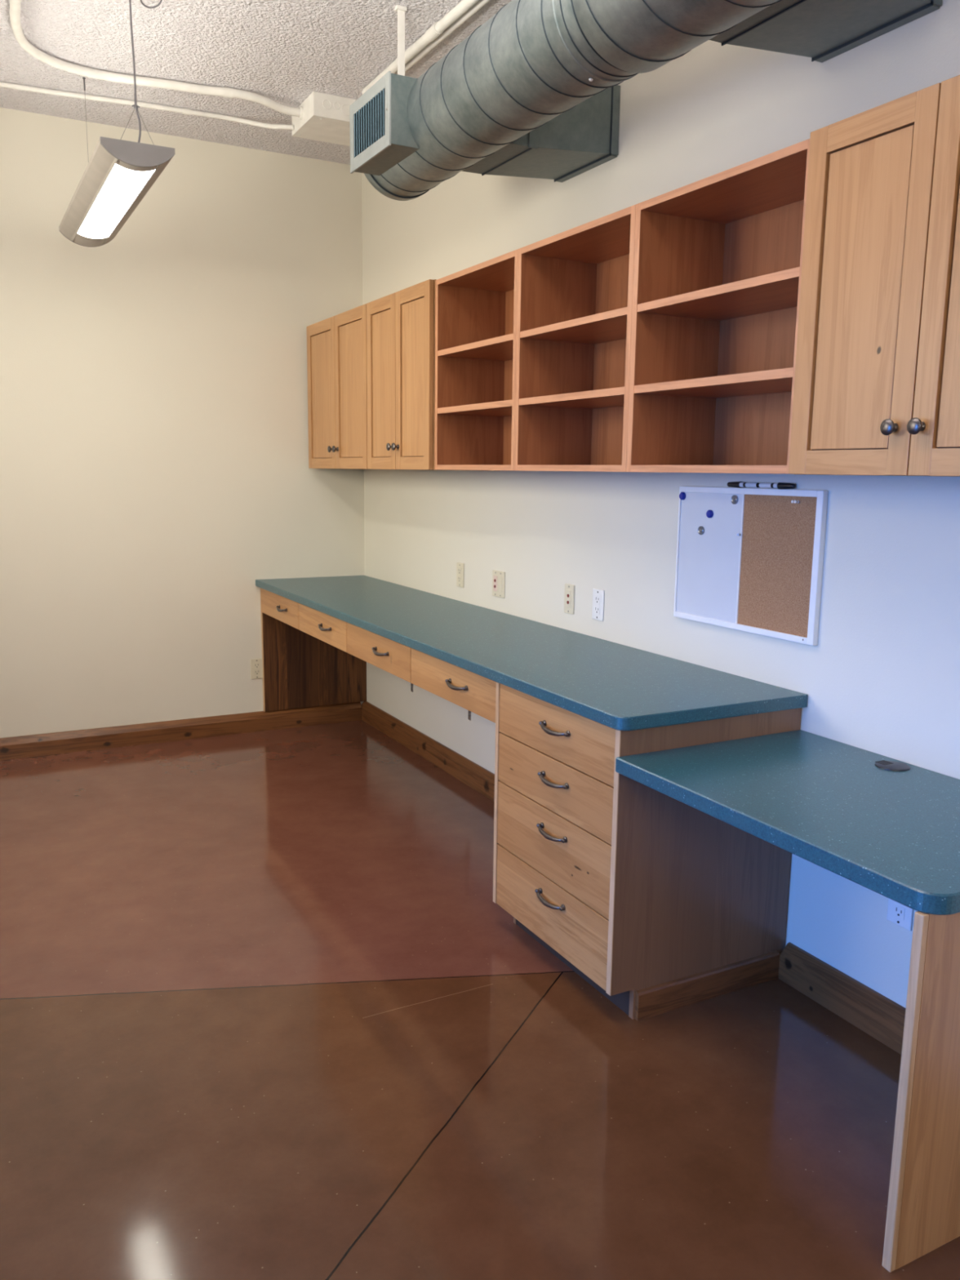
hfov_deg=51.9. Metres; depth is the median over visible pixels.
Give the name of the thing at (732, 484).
marker
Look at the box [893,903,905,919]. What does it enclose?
receptacle
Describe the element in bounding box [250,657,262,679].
wall outlet
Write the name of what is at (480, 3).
conduit
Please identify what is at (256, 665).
receptacle
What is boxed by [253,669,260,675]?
receptacle
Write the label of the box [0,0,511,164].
ceiling
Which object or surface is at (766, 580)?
memo board
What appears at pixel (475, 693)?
drawer unit
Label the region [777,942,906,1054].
trim
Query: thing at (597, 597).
receptacle
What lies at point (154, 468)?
wall
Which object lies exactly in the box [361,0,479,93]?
conduit
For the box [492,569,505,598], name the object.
wall plate
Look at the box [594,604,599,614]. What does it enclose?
receptacle
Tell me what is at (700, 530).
magnet
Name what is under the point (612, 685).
countertop
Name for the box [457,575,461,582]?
receptacle
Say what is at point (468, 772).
baseboard
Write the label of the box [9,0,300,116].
conduit
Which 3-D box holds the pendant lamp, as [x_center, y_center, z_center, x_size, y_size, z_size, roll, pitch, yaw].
[-1.412,-1.975,3.770,0.271,0.651,1.375,-4,11,-28]
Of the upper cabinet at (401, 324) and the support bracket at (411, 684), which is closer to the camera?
the upper cabinet at (401, 324)
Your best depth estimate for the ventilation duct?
2.76 m
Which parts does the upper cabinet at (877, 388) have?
door rail, door panel, door rail, knob, knob, door, door rail, door panel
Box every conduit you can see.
[0,81,293,129]
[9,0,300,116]
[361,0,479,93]
[395,0,489,74]
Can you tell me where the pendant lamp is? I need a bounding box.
[58,0,174,247]
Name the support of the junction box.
attached to the ceiling
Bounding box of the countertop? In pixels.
[255,575,808,730]
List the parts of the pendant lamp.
power cord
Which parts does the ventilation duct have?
register frame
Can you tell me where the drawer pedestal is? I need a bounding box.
[493,682,801,1021]
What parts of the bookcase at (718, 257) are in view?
panel, shelf, shelf, panel, panel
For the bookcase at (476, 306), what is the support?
attached to the wall at (882, 674)
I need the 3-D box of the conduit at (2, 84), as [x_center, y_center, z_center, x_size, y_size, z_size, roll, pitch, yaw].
[-1.986,-2.349,4.214,2.349,0.082,0.184,-3,10,-20]
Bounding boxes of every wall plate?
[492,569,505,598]
[564,583,574,614]
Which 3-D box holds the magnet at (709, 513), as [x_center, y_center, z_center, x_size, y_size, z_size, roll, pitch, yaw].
[0.708,-0.389,3.043,0.010,0.025,0.025,-4,11,-28]
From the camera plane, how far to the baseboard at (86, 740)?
5.31 m
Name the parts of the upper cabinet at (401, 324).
door rail, door, door rail, door panel, knob, knob, door rail, door rail, door panel, door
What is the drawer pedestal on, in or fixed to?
on the floor
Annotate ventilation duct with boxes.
[349,0,942,200]
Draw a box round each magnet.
[679,492,685,499]
[697,526,704,534]
[706,510,713,518]
[730,495,737,504]
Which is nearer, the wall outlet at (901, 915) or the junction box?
the wall outlet at (901, 915)
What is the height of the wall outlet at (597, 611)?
0.114 m
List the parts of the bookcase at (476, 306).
panel, shelf, shelf, panel, panel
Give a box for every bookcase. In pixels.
[434,248,576,471]
[514,204,649,472]
[626,138,809,474]
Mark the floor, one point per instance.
(269, 1009)
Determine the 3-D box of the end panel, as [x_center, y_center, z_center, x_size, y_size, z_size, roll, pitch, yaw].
[-0.941,0.039,5.637,0.614,0.692,0.020,-4,11,-28]
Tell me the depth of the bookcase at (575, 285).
3.44 m
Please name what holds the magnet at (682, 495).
attached to the memo board
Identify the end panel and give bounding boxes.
[260,591,366,711]
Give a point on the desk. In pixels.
(889, 827)
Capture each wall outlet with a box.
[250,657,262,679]
[456,562,464,587]
[591,588,604,621]
[886,897,913,930]
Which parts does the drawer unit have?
drawer, handle, drawer, handle, drawer, handle, drawer, handle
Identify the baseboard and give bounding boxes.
[0,702,362,760]
[360,701,494,801]
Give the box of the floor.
[0,720,959,1279]
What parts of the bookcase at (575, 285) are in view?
panel, shelf, shelf, panel, panel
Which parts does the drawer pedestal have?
panel, handle, handle, drawer, handle, drawer, handle, drawer, drawer, panel, trim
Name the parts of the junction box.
plate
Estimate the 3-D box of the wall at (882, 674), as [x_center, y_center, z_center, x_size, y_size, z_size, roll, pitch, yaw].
[1.308,-0.419,2.064,0.120,3.313,8.200,-4,11,-28]
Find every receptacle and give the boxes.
[253,662,259,668]
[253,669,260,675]
[457,567,461,574]
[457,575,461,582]
[594,595,599,604]
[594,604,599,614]
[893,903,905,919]
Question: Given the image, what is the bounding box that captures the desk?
[615,729,959,1272]
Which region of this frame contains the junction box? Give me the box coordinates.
[291,91,356,146]
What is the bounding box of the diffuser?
[77,163,155,238]
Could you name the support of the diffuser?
attached to the pendant lamp
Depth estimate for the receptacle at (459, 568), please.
4.61 m
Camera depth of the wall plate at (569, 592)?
3.80 m
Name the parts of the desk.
leg panel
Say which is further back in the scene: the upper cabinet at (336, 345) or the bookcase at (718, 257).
the upper cabinet at (336, 345)
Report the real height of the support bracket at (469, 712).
0.515 m
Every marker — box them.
[727,481,759,488]
[757,482,795,488]
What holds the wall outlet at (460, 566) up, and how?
attached to the wall at (882, 674)
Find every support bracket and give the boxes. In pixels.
[410,683,413,692]
[467,711,471,720]
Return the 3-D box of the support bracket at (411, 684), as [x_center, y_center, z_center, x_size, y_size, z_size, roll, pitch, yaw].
[-0.554,0.034,5.074,0.450,0.515,0.024,-4,11,-28]
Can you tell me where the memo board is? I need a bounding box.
[673,486,828,645]
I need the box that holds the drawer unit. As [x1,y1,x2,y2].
[260,587,496,723]
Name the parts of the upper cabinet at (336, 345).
door rail, door, door panel, door rail, knob, knob, door rail, door, door rail, door panel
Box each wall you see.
[0,107,364,737]
[361,0,959,1008]
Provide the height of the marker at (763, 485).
0.018 m
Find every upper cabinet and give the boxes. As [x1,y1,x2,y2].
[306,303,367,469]
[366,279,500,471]
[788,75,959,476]
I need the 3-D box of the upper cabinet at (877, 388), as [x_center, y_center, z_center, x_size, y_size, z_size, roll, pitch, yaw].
[1.021,-0.720,2.044,0.364,0.753,0.667,-4,11,-28]
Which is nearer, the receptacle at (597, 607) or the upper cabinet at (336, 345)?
the receptacle at (597, 607)
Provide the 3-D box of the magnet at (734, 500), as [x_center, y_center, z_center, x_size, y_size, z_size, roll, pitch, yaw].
[0.759,-0.419,2.945,0.006,0.027,0.027,-4,11,-28]

